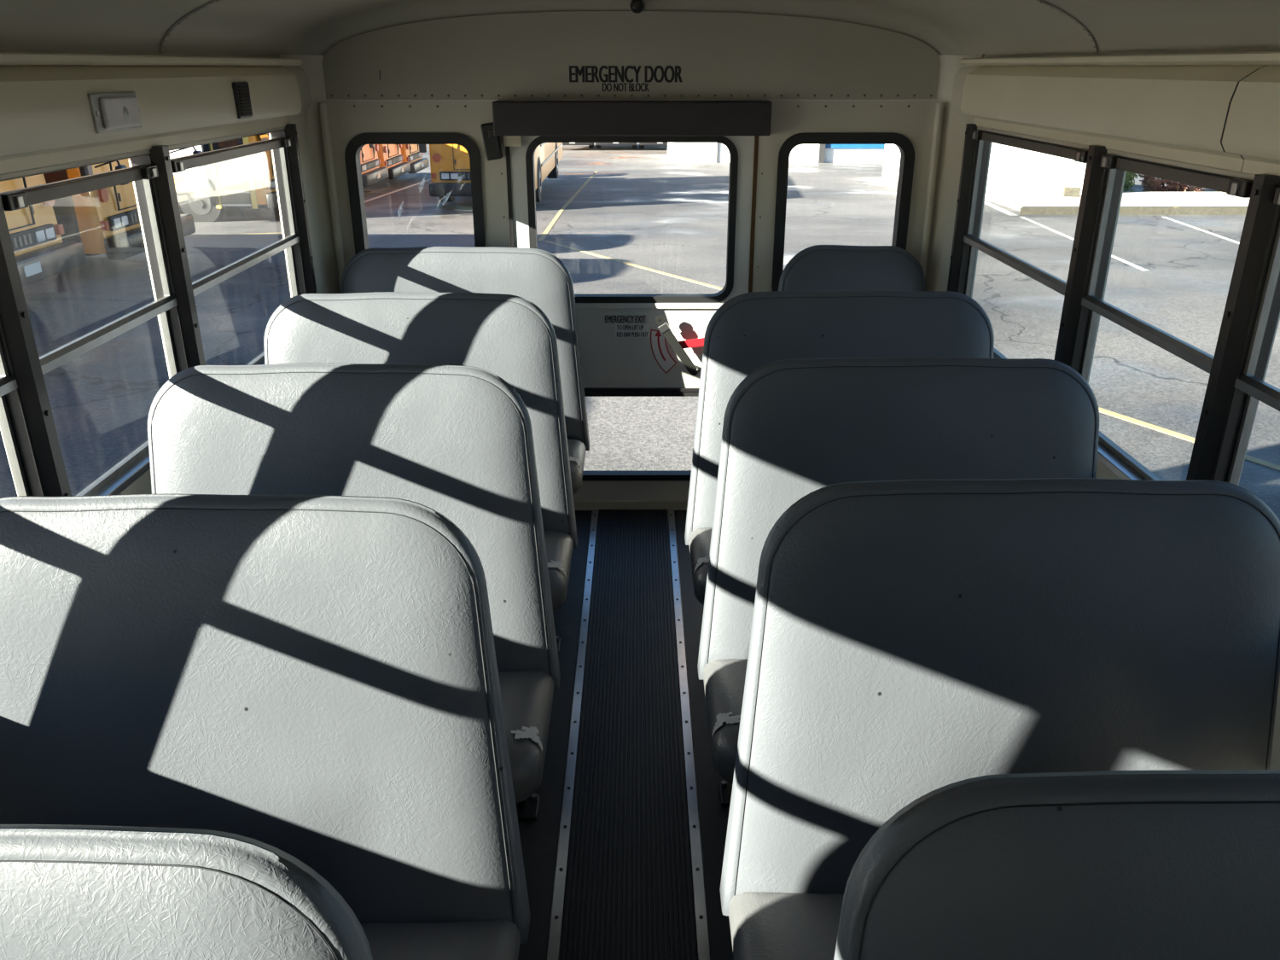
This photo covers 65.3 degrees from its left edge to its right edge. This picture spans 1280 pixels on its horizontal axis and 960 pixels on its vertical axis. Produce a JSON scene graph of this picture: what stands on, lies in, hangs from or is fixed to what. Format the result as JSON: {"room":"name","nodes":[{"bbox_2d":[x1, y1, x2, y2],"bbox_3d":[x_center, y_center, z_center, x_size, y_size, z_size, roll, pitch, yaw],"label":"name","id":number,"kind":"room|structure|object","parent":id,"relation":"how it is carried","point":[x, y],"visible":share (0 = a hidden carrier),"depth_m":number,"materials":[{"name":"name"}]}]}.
{"room":"school bus interior","nodes":[
{"label":"school bus interior","id":0,"kind":"room"},
{"bbox_2d":[0,47,292,495],"bbox_3d":[-1.307,0.912,0.780,0.060,2.350,7.750,0,23,0],"label":"wall","id":1,"kind":"structure","parent":0,"point":[142,485],"depth_m":2.59,"materials":[{"name":"beige metal"}]},
{"bbox_2d":[0,312,46,496],"bbox_3d":[-1.290,-0.074,1.718,0.080,0.756,0.716,0,23,0],"label":"window","id":2,"kind":"structure","parent":1,"relation":"in","point":[14,424],"depth_m":2.08,"materials":[{"name":"black paint"}]},
{"bbox_2d":[0,195,71,496],"bbox_3d":[-1.263,-0.222,2.073,0.033,0.789,0.057,0,23,0],"label":"pillar","id":3,"kind":"structure","parent":1,"relation":"attached to","point":[14,311],"depth_m":2.06,"materials":[{"name":"black metal"}]},
{"bbox_2d":[0,153,188,496],"bbox_3d":[-1.292,-0.369,2.429,0.080,0.756,0.716,0,23,0],"label":"window","id":4,"kind":"structure","parent":1,"relation":"in","point":[142,171],"depth_m":2.54,"materials":[{"name":"black paint"}]},
{"bbox_2d":[0,65,302,175],"bbox_3d":[-1.269,-0.818,2.236,0.095,0.204,2.957,0,23,0],"label":"panel","id":5,"kind":"object","parent":1,"relation":"attached to","point":[46,119],"visible":0.88,"depth_m":2.44,"materials":[{"name":"beige paint"}]},
{"bbox_2d":[87,91,141,133],"bbox_3d":[-1.215,-0.858,2.326,0.021,0.084,0.215,0,23,0],"label":"dome light","id":6,"kind":"object","parent":5,"relation":"attached to","point":[111,112],"visible":1,"depth_m":2.30,"materials":[{"name":"plastic"}]},
{"bbox_2d":[232,81,252,118],"bbox_3d":[-1.220,-1.168,3.069,0.018,0.104,0.112,0,23,0],"label":"vent","id":7,"kind":"object","parent":5,"relation":"attached to","point":[241,90],"visible":1,"depth_m":3.05,"materials":[{"name":"black paint"}]},
{"bbox_2d":[0,52,302,65],"bbox_3d":[-1.266,-0.097,0.200,0.082,0.026,7.450,0,23,0],"label":"trim","id":8,"kind":"structure","parent":1,"relation":"attached to","point":[6,58],"depth_m":2.39,"materials":[{"name":"beige paint"}]},
{"bbox_2d":[149,145,205,367],"bbox_3d":[-1.265,-0.517,2.785,0.033,0.789,0.060,0,23,0],"label":"pillar","id":9,"kind":"structure","parent":1,"relation":"attached to","point":[160,154],"depth_m":2.73,"materials":[{"name":"black metal"}]},
{"bbox_2d":[168,129,306,365],"bbox_3d":[-1.294,-0.724,3.285,0.080,0.756,1.025,0,23,0],"label":"window","id":10,"kind":"structure","parent":1,"relation":"in","point":[279,142],"depth_m":3.50,"materials":[{"name":"black paint"}]},
{"bbox_2d":[283,66,312,119],"bbox_3d":[-1.291,-1.436,3.727,0.059,0.204,0.268,0,23,0],"label":"panel","id":11,"kind":"object","parent":1,"relation":"attached to","point":[301,76],"visible":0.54,"depth_m":3.75,"materials":[{"name":"beige paint"}]},
{"bbox_2d":[285,123,316,293],"bbox_3d":[-1.268,-0.930,3.781,0.033,0.789,0.050,0,23,0],"label":"pillar","id":12,"kind":"structure","parent":1,"relation":"attached to","point":[291,130],"depth_m":3.73,"materials":[{"name":"black metal"}]},
{"bbox_2d":[277,54,352,293],"bbox_3d":[-1.239,-0.689,4.048,0.114,1.905,0.288,0,23,0],"label":"post","id":13,"kind":"object","parent":1,"relation":"attached to","point":[318,134],"visible":0.34,"depth_m":3.94,"materials":[{"name":"beige metal"}]},
{"bbox_2d":[515,510,733,959],"bbox_3d":[-0.023,1.655,1.038,2.660,0.120,7.850,0,23,0],"label":"floor","id":14,"kind":"structure","parent":0,"point":[538,837],"depth_m":2.83,"materials":[{"name":"black rubber"}]},
{"bbox_2d":[0,824,372,959],"bbox_3d":[-0.708,0.997,0.894,1.008,1.206,0.630,0,23,0],"label":"seat","id":15,"kind":"object","parent":14,"relation":"on","point":[67,892],"visible":1,"depth_m":0.92,"materials":[{"name":"grey leather"}]},
{"bbox_2d":[0,493,530,959],"bbox_3d":[-0.710,0.695,1.623,1.008,1.206,0.630,0,23,0],"label":"seat","id":16,"kind":"object","parent":14,"relation":"on","point":[314,679],"visible":0.78,"depth_m":1.69,"materials":[{"name":"grey leather"}]},
{"bbox_2d":[360,919,520,959],"bbox_3d":[-0.697,0.884,1.609,0.960,0.126,0.460,0,23,0],"label":"cushion","id":17,"kind":"object","parent":16,"relation":"on","point":[388,939],"depth_m":1.73,"materials":[{"name":"leather"}]},
{"bbox_2d":[147,362,560,820],"bbox_3d":[-0.712,0.390,2.358,1.008,1.206,0.630,0,23,0],"label":"seat","id":18,"kind":"object","parent":14,"relation":"on","point":[454,441],"visible":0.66,"depth_m":2.40,"materials":[{"name":"grey leather"}]},
{"bbox_2d":[498,670,553,803],"bbox_3d":[-0.699,0.579,2.345,0.960,0.126,0.460,0,23,0],"label":"cushion","id":19,"kind":"object","parent":18,"relation":"on","point":[526,695],"depth_m":2.30,"materials":[{"name":"leather"}]},
{"bbox_2d":[263,291,577,653],"bbox_3d":[-0.714,0.077,3.114,1.008,1.206,0.630,0,23,0],"label":"seat","id":20,"kind":"object","parent":14,"relation":"on","point":[509,337],"visible":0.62,"depth_m":3.15,"materials":[{"name":"grey leather"}]},
{"bbox_2d":[543,530,573,611],"bbox_3d":[-0.701,0.266,3.100,0.960,0.126,0.460,0,23,0],"label":"cushion","id":21,"kind":"object","parent":20,"relation":"on","point":[559,544],"depth_m":3.06,"materials":[{"name":"leather"}]},
{"bbox_2d":[340,246,590,581],"bbox_3d":[-0.716,-0.257,3.920,1.008,1.205,0.633,0,23,0],"label":"seat","id":22,"kind":"object","parent":14,"relation":"on","point":[538,276],"visible":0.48,"depth_m":3.96,"materials":[{"name":"grey leather"}]},
{"bbox_2d":[567,439,586,494],"bbox_3d":[-0.703,-0.067,3.905,0.960,0.126,0.460,0,23,0],"label":"cushion","id":23,"kind":"object","parent":22,"relation":"on","point":[577,451],"depth_m":3.83,"materials":[{"name":"leather"}]},
{"bbox_2d":[545,509,599,959],"bbox_3d":[-0.194,1.594,1.016,0.033,0.008,7.618,0,23,0],"label":"strip","id":24,"kind":"object","parent":14,"relation":"on","point":[555,935],"visible":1,"depth_m":2.85,"materials":[{"name":"metal"}]},
{"bbox_2d":[559,509,697,959],"bbox_3d":[-0.023,1.593,1.020,0.309,0.008,7.625,0,23,0],"label":"mat","id":25,"kind":"object","parent":14,"relation":"on","point":[629,894],"visible":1,"depth_m":2.86,"materials":[{"name":"rubber"}]},
{"bbox_2d":[573,500,687,510],"bbox_3d":[-0.032,0.115,4.539,0.940,0.045,0.022,0,23,0],"label":"threshold","id":26,"kind":"object","parent":14,"relation":"on","point":[578,504],"visible":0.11,"depth_m":4.53,"materials":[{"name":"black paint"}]},
{"bbox_2d":[667,509,711,959],"bbox_3d":[0.148,1.594,1.017,0.033,0.008,7.618,0,23,0],"label":"strip","id":27,"kind":"object","parent":14,"relation":"on","point":[701,928],"visible":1,"depth_m":2.85,"materials":[{"name":"metal"}]},
{"bbox_2d":[684,290,994,605],"bbox_3d":[0.656,0.065,3.143,1.008,1.206,0.629,0,23,0],"label":"seat","id":28,"kind":"object","parent":14,"relation":"on","point":[748,332],"visible":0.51,"depth_m":3.17,"materials":[{"name":"grey leather"}]},
{"bbox_2d":[688,527,712,605],"bbox_3d":[0.643,0.254,3.130,0.960,0.126,0.460,0,23,0],"label":"cushion","id":29,"kind":"object","parent":28,"relation":"on","point":[699,538],"depth_m":3.10,"materials":[{"name":"leather"}]},
{"bbox_2d":[778,244,925,290],"bbox_3d":[0.839,-0.269,3.949,0.668,1.206,0.630,0,23,0],"label":"seat","id":30,"kind":"object","parent":14,"relation":"on","point":[817,267],"visible":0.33,"depth_m":3.98,"materials":[{"name":"grey leather"}]},
{"bbox_2d":[697,356,1099,806],"bbox_3d":[0.658,0.368,2.410,1.008,1.206,0.629,0,23,0],"label":"seat","id":31,"kind":"object","parent":14,"relation":"on","point":[793,429],"visible":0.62,"depth_m":2.45,"materials":[{"name":"grey leather"}]},
{"bbox_2d":[703,658,747,785],"bbox_3d":[0.645,0.558,2.397,0.960,0.126,0.460,0,23,0],"label":"cushion","id":32,"kind":"object","parent":31,"relation":"on","point":[724,679],"depth_m":2.36,"materials":[{"name":"leather"}]},
{"bbox_2d":[719,477,1279,959],"bbox_3d":[0.660,0.668,1.686,1.008,1.206,0.629,0,23,0],"label":"seat","id":33,"kind":"object","parent":14,"relation":"on","point":[910,639],"visible":0.76,"depth_m":1.74,"materials":[{"name":"grey leather"}]},
{"bbox_2d":[728,891,843,959],"bbox_3d":[0.647,0.858,1.673,0.960,0.126,0.460,0,23,0],"label":"cushion","id":34,"kind":"object","parent":33,"relation":"on","point":[764,925],"depth_m":1.76,"materials":[{"name":"leather"}]},
{"bbox_2d":[833,769,1279,959],"bbox_3d":[0.661,0.966,0.968,1.008,1.206,0.629,0,23,0],"label":"seat","id":35,"kind":"object","parent":14,"relation":"on","point":[1101,864],"visible":1,"depth_m":0.99,"materials":[{"name":"grey leather"}]},
{"bbox_2d":[322,11,940,291],"bbox_3d":[-0.032,-0.649,4.245,2.588,2.580,0.060,0,23,0],"label":"wall","id":36,"kind":"structure","parent":0,"point":[441,75],"depth_m":3.84,"materials":[{"name":"beige metal"}]},
{"bbox_2d":[344,132,485,255],"bbox_3d":[-0.900,-1.050,4.078,0.534,0.700,0.067,0,23,0],"label":"window","id":37,"kind":"structure","parent":36,"relation":"in","point":[353,148],"depth_m":3.97,"materials":[{"name":"black rubber"}]},
{"bbox_2d":[480,122,502,160],"bbox_3d":[-0.581,-1.326,3.911,0.077,0.141,0.054,0,23,0],"label":"vent","id":38,"kind":"object","parent":36,"relation":"attached to","point":[491,142],"depth_m":3.89,"materials":[{"name":"black plastic"}]},
{"bbox_2d":[505,146,514,247],"bbox_3d":[-0.524,-0.622,4.234,0.016,1.600,0.006,0,23,0],"label":"gap","id":39,"kind":"structure","parent":36,"relation":"attached to","point":[507,148],"depth_m":4.02,"materials":[{"name":"black paint"}]},
{"bbox_2d":[502,135,522,146],"bbox_3d":[-0.502,-1.334,3.926,0.072,0.043,0.030,0,23,0],"label":"switch","id":40,"kind":"object","parent":36,"relation":"attached to","point":[509,141],"visible":0.8,"depth_m":3.92,"materials":[{"name":"beige paint"}]},
{"bbox_2d":[509,135,754,500],"bbox_3d":[-0.032,-0.652,4.218,0.970,1.683,0.107,0,23,0],"label":"door","id":41,"kind":"structure","parent":36,"relation":"in","point":[631,345],"depth_m":4.22,"materials":[{"name":"beige paint"}]},
{"bbox_2d":[492,100,771,135],"bbox_3d":[-0.031,-1.399,3.863,1.068,0.125,0.078,0,23,0],"label":"header","id":42,"kind":"object","parent":36,"relation":"attached to","point":[510,118],"visible":1,"depth_m":3.83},
{"bbox_2d":[629,0,644,13],"bbox_3d":[-0.011,-1.773,3.731,0.052,0.056,0.045,0,23,0],"label":"camera","id":43,"kind":"object","parent":36,"relation":"attached to","point":[637,6],"visible":1,"depth_m":3.72,"materials":[{"name":"black paint"}]},
{"bbox_2d":[748,135,758,292],"bbox_3d":[0.460,-0.623,4.236,0.016,1.600,0.006,0,23,0],"label":"gap","id":44,"kind":"structure","parent":36,"relation":"attached to","point":[756,137],"depth_m":4.04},
{"bbox_2d":[771,132,914,290],"bbox_3d":[0.819,-1.052,4.082,0.541,0.700,0.067,0,23,0],"label":"window","id":45,"kind":"structure","parent":36,"relation":"in","point":[904,145],"depth_m":3.98,"materials":[{"name":"black rubber"}]},
{"bbox_2d":[0,0,1279,55],"bbox_3d":[-0.023,-0.273,0.249,2.564,0.275,7.670,0,23,0],"label":"ceiling","id":46,"kind":"structure","parent":0,"point":[251,27],"depth_m":2.92,"materials":[{"name":"beige paint"}]},
{"bbox_2d":[970,46,1279,769],"bbox_3d":[1.261,0.909,0.786,0.060,2.350,7.750,0,23,0],"label":"wall","id":47,"kind":"structure","parent":0,"point":[1102,472],"depth_m":2.47,"materials":[{"name":"beige metal"}]},
{"bbox_2d":[157,0,1099,53],"bbox_3d":[-0.029,-1.255,2.648,2.522,0.254,0.050,0,23,0],"label":"trim","id":48,"kind":"structure","parent":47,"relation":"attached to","point":[163,45],"depth_m":2.66,"materials":[{"name":"beige paint"}]},
{"bbox_2d":[911,54,984,291],"bbox_3d":[1.175,-0.691,4.053,0.114,1.905,0.288,0,23,0],"label":"post","id":49,"kind":"object","parent":47,"relation":"attached to","point":[944,137],"visible":0.34,"depth_m":3.94,"materials":[{"name":"beige metal"}]},
{"bbox_2d":[947,123,977,291],"bbox_3d":[1.205,-0.932,3.787,0.033,0.789,0.050,0,23,0],"label":"pillar","id":50,"kind":"structure","parent":47,"relation":"attached to","point":[968,148],"depth_m":3.74,"materials":[{"name":"black metal"}]},
{"bbox_2d":[950,66,978,118],"bbox_3d":[1.228,-1.439,3.733,0.059,0.204,0.268,0,23,0],"label":"panel","id":51,"kind":"object","parent":47,"relation":"attached to","point":[960,77],"visible":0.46,"depth_m":3.76,"materials":[{"name":"beige paint"}]},
{"bbox_2d":[957,129,1087,358],"bbox_3d":[1.234,-0.726,3.290,0.080,0.756,1.025,0,23,0],"label":"window","id":52,"kind":"structure","parent":47,"relation":"in","point":[971,243],"depth_m":3.55,"materials":[{"name":"black paint"}]},
{"bbox_2d":[1053,145,1107,366],"bbox_3d":[1.208,-0.519,2.791,0.033,0.789,0.060,0,23,0],"label":"pillar","id":53,"kind":"structure","parent":47,"relation":"attached to","point":[1093,173],"depth_m":2.73,"materials":[{"name":"black metal"}]},
{"bbox_2d":[960,65,1264,174],"bbox_3d":[1.212,-1.052,2.799,0.095,0.204,1.749,0,23,0],"label":"panel","id":54,"kind":"object","parent":47,"relation":"attached to","point":[1177,113],"visible":0.84,"depth_m":2.46,"materials":[{"name":"beige paint"}]},
{"bbox_2d":[1220,65,1266,159],"bbox_3d":[1.201,-0.729,1.984,0.071,0.176,0.004,0,23,0],"label":"seam","id":55,"kind":"structure","parent":54,"relation":"attached to","point":[1236,85],"depth_m":1.98,"materials":[{"name":"black paint"}]},
{"bbox_2d":[960,51,1279,65],"bbox_3d":[1.220,-0.099,0.206,0.082,0.026,7.450,0,23,0],"label":"trim","id":56,"kind":"structure","parent":47,"relation":"attached to","point":[1255,58],"depth_m":2.33,"materials":[{"name":"beige paint"}]},
{"bbox_2d":[1070,153,1253,480],"bbox_3d":[1.236,-0.371,2.434,0.080,0.756,0.716,0,23,0],"label":"window","id":57,"kind":"structure","parent":47,"relation":"in","point":[1111,455],"depth_m":2.59,"materials":[{"name":"black paint"}]},
{"bbox_2d":[1186,174,1279,480],"bbox_3d":[1.210,-0.225,2.079,0.033,0.789,0.057,0,23,0],"label":"pillar","id":58,"kind":"structure","parent":47,"relation":"attached to","point":[1260,211],"depth_m":2.03,"materials":[{"name":"black metal"}]},
{"bbox_2d":[1210,186,1279,484],"bbox_3d":[1.238,-0.077,1.724,0.080,0.756,0.716,0,23,0],"label":"window","id":59,"kind":"structure","parent":47,"relation":"in","point":[1249,387],"depth_m":2.02,"materials":[{"name":"black paint"}]},
{"bbox_2d":[1221,65,1279,176],"bbox_3d":[1.216,-0.389,1.201,0.095,0.204,1.705,0,23,0],"label":"panel","id":60,"kind":"object","parent":47,"relation":"attached to","point":[1252,130],"visible":1,"depth_m":1.91,"materials":[{"name":"beige paint"}]},
{"label":"outside","id":61,"kind":"structure","parent":0,"visible":0},
{"bbox_2d":[0,142,1279,521],"bbox_3d":[-0.118,-10.532,38.934,160.000,5.120,200.000,0,23,0],"label":"ground","id":62,"kind":"structure","parent":61,"point":[642,207],"depth_m":13.05,"materials":[{"name":"grey asphalt"}]},
{"bbox_2d":[0,165,93,286],"bbox_3d":[-11.714,-3.240,11.021,10.070,2.780,2.600,0,23,0],"label":"bus","id":63,"kind":"object","parent":62,"relation":"on","point":[40,252],"visible":0.5,"depth_m":11.76,"materials":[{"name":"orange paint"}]},
{"bbox_2d":[10,223,56,252],"bbox_3d":[-7.144,-2.658,11.274,0.050,0.190,1.920,0,23,0],"label":"grille","id":64,"kind":"object","parent":63,"relation":"attached to","point":[31,237],"depth_m":11.73,"materials":[{"name":"grey plastic"}]},
{"bbox_2d":[79,165,93,176],"bbox_3d":[-6.929,-3.845,12.047,0.495,0.512,0.265,0,23,0],"label":"mirror","id":65,"kind":"object","parent":63,"relation":"attached to","point":[84,171],"depth_m":12.08,"materials":[{"name":"black paint"}]},
{"bbox_2d":[43,146,203,260],"bbox_3d":[-11.722,-4.402,14.112,10.070,2.780,2.600,0,23,0],"label":"bus","id":66,"kind":"object","parent":62,"relation":"on","point":[107,220],"visible":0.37,"depth_m":13.36,"materials":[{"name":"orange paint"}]},
{"bbox_2d":[94,160,128,185],"bbox_3d":[-6.932,-4.113,12.980,0.495,0.512,0.265,0,23,0],"label":"mirror","id":67,"kind":"object","parent":66,"relation":"attached to","point":[119,166],"depth_m":12.96,"materials":[{"name":"black paint"}]},
{"bbox_2d":[107,208,139,231],"bbox_3d":[-7.152,-3.820,14.365,0.050,0.190,1.920,0,23,0],"label":"grille","id":68,"kind":"object","parent":66,"relation":"attached to","point":[126,218],"depth_m":13.79,"materials":[{"name":"grey metal"}]},
{"bbox_2d":[169,146,203,167],"bbox_3d":[-6.937,-5.007,15.137,0.495,0.512,0.265,0,23,0],"label":"mirror","id":69,"kind":"object","parent":66,"relation":"attached to","point":[195,151],"depth_m":15.13,"materials":[{"name":"black paint"}]},
{"bbox_2d":[168,133,279,221],"bbox_3d":[-12.240,-6.986,21.147,10.070,2.780,2.920,0,23,0],"label":"bus","id":70,"kind":"object","parent":62,"relation":"on","point":[244,183],"visible":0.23,"depth_m":20.43,"materials":[{"name":"white paint"}]},
{"bbox_2d":[267,178,276,190],"bbox_3d":[-7.670,-6.465,21.548,0.050,0.190,1.920,0,23,0],"label":"grille","id":71,"kind":"object","parent":70,"relation":"attached to","point":[271,182],"depth_m":20.74,"materials":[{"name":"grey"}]},
{"bbox_2d":[186,232,282,236],"bbox_3d":[-7.717,-4.543,18.502,3.669,0.053,0.100,-7,23,-16],"label":"painted line","id":72,"kind":"object","parent":62,"relation":"on","point":[282,232],"visible":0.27,"depth_m":18.57,"materials":[{"name":"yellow paint"}]},
{"bbox_2d":[257,203,267,207],"bbox_3d":[-12.149,-8.207,24.441,10.070,2.780,2.600,0,23,0],"label":"bus","id":73,"kind":"object","parent":62,"relation":"on","point":[265,205],"visible":0.02,"depth_m":23.83,"materials":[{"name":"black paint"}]},
{"bbox_2d":[360,144,388,186],"bbox_3d":[-12.056,-9.296,27.400,10.070,2.780,2.600,0,23,0],"label":"bus","id":74,"kind":"object","parent":62,"relation":"on","point":[372,173],"visible":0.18,"depth_m":27.57,"materials":[{"name":"orange paint"}]},
{"bbox_2d":[360,158,378,172],"bbox_3d":[-7.486,-8.714,27.653,0.050,0.190,1.920,0,23,0],"label":"grille","id":75,"kind":"object","parent":74,"relation":"attached to","point":[367,165],"depth_m":27.63,"materials":[{"name":"grey"}]},
{"bbox_2d":[377,144,410,179],"bbox_3d":[-12.063,-10.334,30.217,10.070,2.780,2.600,0,23,0],"label":"bus","id":76,"kind":"object","parent":62,"relation":"on","point":[390,155],"visible":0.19,"depth_m":30.07,"materials":[{"name":"orange paint"}]},
{"bbox_2d":[385,154,401,166],"bbox_3d":[-7.493,-9.751,30.470,0.050,0.190,1.920,0,23,0],"label":"grille","id":77,"kind":"object","parent":76,"relation":"attached to","point":[392,160],"depth_m":30.36,"materials":[{"name":"grey metal"}]},
{"bbox_2d":[364,178,430,202],"bbox_3d":[-7.045,-8.625,29.585,0.120,0.433,10.700,0,23,-1],"label":"painted line","id":78,"kind":"object","parent":62,"relation":"on","point":[430,178],"visible":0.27,"depth_m":28.88,"materials":[{"name":"white paint"}]},
{"bbox_2d":[400,144,429,174],"bbox_3d":[-12.070,-11.371,33.035,10.070,2.780,2.600,0,23,0],"label":"bus","id":79,"kind":"object","parent":62,"relation":"on","point":[410,153],"visible":0.15,"depth_m":32.82,"materials":[{"name":"orange paint"}]},
{"bbox_2d":[407,151,421,162],"bbox_3d":[-7.500,-10.789,33.288,0.050,0.190,1.920,0,23,0],"label":"grille","id":80,"kind":"object","parent":79,"relation":"attached to","point":[413,156],"depth_m":33.14,"materials":[{"name":"grey"}]},
{"bbox_2d":[418,142,562,202],"bbox_3d":[-3.670,-9.357,27.034,2.600,2.780,10.070,0,23,0],"label":"bus","id":81,"kind":"object","parent":62,"relation":"on","point":[450,165],"visible":0.33,"depth_m":23.02,"materials":[{"name":"yellow paint"}]},
{"bbox_2d":[418,144,426,152],"bbox_3d":[-4.826,-7.676,22.545,0.265,0.512,0.495,0,23,0],"label":"mirror","id":82,"kind":"object","parent":81,"relation":"attached to","point":[422,148],"depth_m":22.38,"materials":[{"name":"black paint"}]},
{"bbox_2d":[439,171,471,180],"bbox_3d":[-3.659,-7.020,23.055,1.920,0.190,0.050,0,23,0],"label":"grille","id":83,"kind":"object","parent":81,"relation":"attached to","point":[443,175],"depth_m":23.02,"materials":[{"name":"grey metal"}]},
{"bbox_2d":[537,171,597,240],"bbox_3d":[-1.757,-8.042,28.000,0.171,0.889,22.101,0,23,0],"label":"painted line","id":84,"kind":"object","parent":62,"relation":"on","point":[542,237],"visible":0.89,"depth_m":22.70,"materials":[{"name":"yellow paint"}]},
{"bbox_2d":[562,142,593,148],"bbox_3d":[-4.032,-22.673,63.190,2.600,2.780,10.070,0,23,0],"label":"bus","id":85,"kind":"object","parent":62,"relation":"on","point":[590,144],"visible":0.03,"depth_m":59.15,"materials":[{"name":"black paint"}]},
{"bbox_2d":[595,142,636,148],"bbox_3d":[-1.432,-22.676,63.195,2.600,2.780,10.070,0,23,0],"label":"bus","id":86,"kind":"object","parent":62,"relation":"on","point":[598,144],"visible":0.08,"depth_m":59.16,"materials":[{"name":"black paint"}]},
{"bbox_2d":[639,142,667,148],"bbox_3d":[1.168,-22.678,63.201,2.600,2.780,10.070,0,23,0],"label":"bus","id":87,"kind":"object","parent":62,"relation":"on","point":[641,144],"visible":0.02,"depth_m":59.16,"materials":[{"name":"black paint"}]},
{"bbox_2d":[667,142,884,162],"bbox_3d":[7.929,-17.645,48.889,12.850,5.200,10.200,0,23,0],"label":"building","id":88,"kind":"structure","parent":62,"relation":"on","point":[677,152],"depth_m":44.81,"materials":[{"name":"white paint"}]},
{"bbox_2d":[545,240,1279,470],"bbox_3d":[2.438,-1.427,10.573,0.134,0.239,17.125,-12,25,-26],"label":"painted line","id":89,"kind":"object","parent":62,"relation":"on","point":[1269,464],"visible":0.44,"depth_m":8.01,"materials":[{"name":"yellow paint"}]},
{"bbox_2d":[882,142,1086,195],"bbox_3d":[10.012,-9.679,30.319,2.800,2.300,10.420,0,23,0],"label":"building","id":90,"kind":"structure","parent":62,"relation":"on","point":[1012,170],"depth_m":25.88,"materials":[{"name":"concrete"}]},
{"bbox_2d":[984,200,1018,215],"bbox_3d":[8.559,-6.633,24.173,0.160,0.194,4.749,3,23,7],"label":"painted line","id":91,"kind":"object","parent":62,"relation":"on","point":[1006,212],"visible":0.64,"depth_m":23.49,"materials":[{"name":"white paint"}]},
{"bbox_2d":[1020,216,1149,271],"bbox_3d":[7.774,-4.355,17.987,0.070,0.320,7.941,3,23,7],"label":"painted line","id":92,"kind":"object","parent":62,"relation":"on","point":[1048,228],"visible":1,"depth_m":17.93,"materials":[{"name":"white paint"}]},
{"bbox_2d":[1122,171,1138,191],"bbox_3d":[12.927,-8.557,27.318,1.570,2.054,1.294,0,23,0],"label":"bush","id":93,"kind":"object","parent":62,"relation":"on","point":[1128,176],"visible":0.07,"depth_m":27.24,"materials":[{"name":"green plant"}]},
{"bbox_2d":[1138,174,1204,191],"bbox_3d":[14.758,-8.546,27.425,1.967,1.959,1.633,0,23,0],"label":"bush","id":94,"kind":"object","parent":62,"relation":"on","point":[1150,183],"visible":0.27,"depth_m":27.29,"materials":[{"name":"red plant"}]},
{"bbox_2d":[1163,216,1239,244],"bbox_3d":[10.534,-4.335,17.932,0.070,0.326,8.179,5,23,11],"label":"painted line","id":95,"kind":"object","parent":62,"relation":"on","point":[1233,241],"visible":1,"depth_m":19.09,"materials":[{"name":"white paint"}]},
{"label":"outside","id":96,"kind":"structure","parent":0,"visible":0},
{"bbox_2d":[984,192,1249,215],"bbox_3d":[18.418,-6.702,24.440,20.000,0.542,4.800,0,23,0],"label":"pavement","id":97,"kind":"structure","parent":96,"point":[1132,203],"depth_m":23.40,"materials":[{"name":"concrete"}]},
{"bbox_2d":[1062,186,1080,197],"bbox_3d":[10.836,-7.236,25.066,0.380,0.220,0.200,6,23,14],"label":"concrete block","id":98,"kind":"object","parent":97,"relation":"on","point":[1067,191],"visible":1,"depth_m":24.98,"materials":[{"name":"concrete"}]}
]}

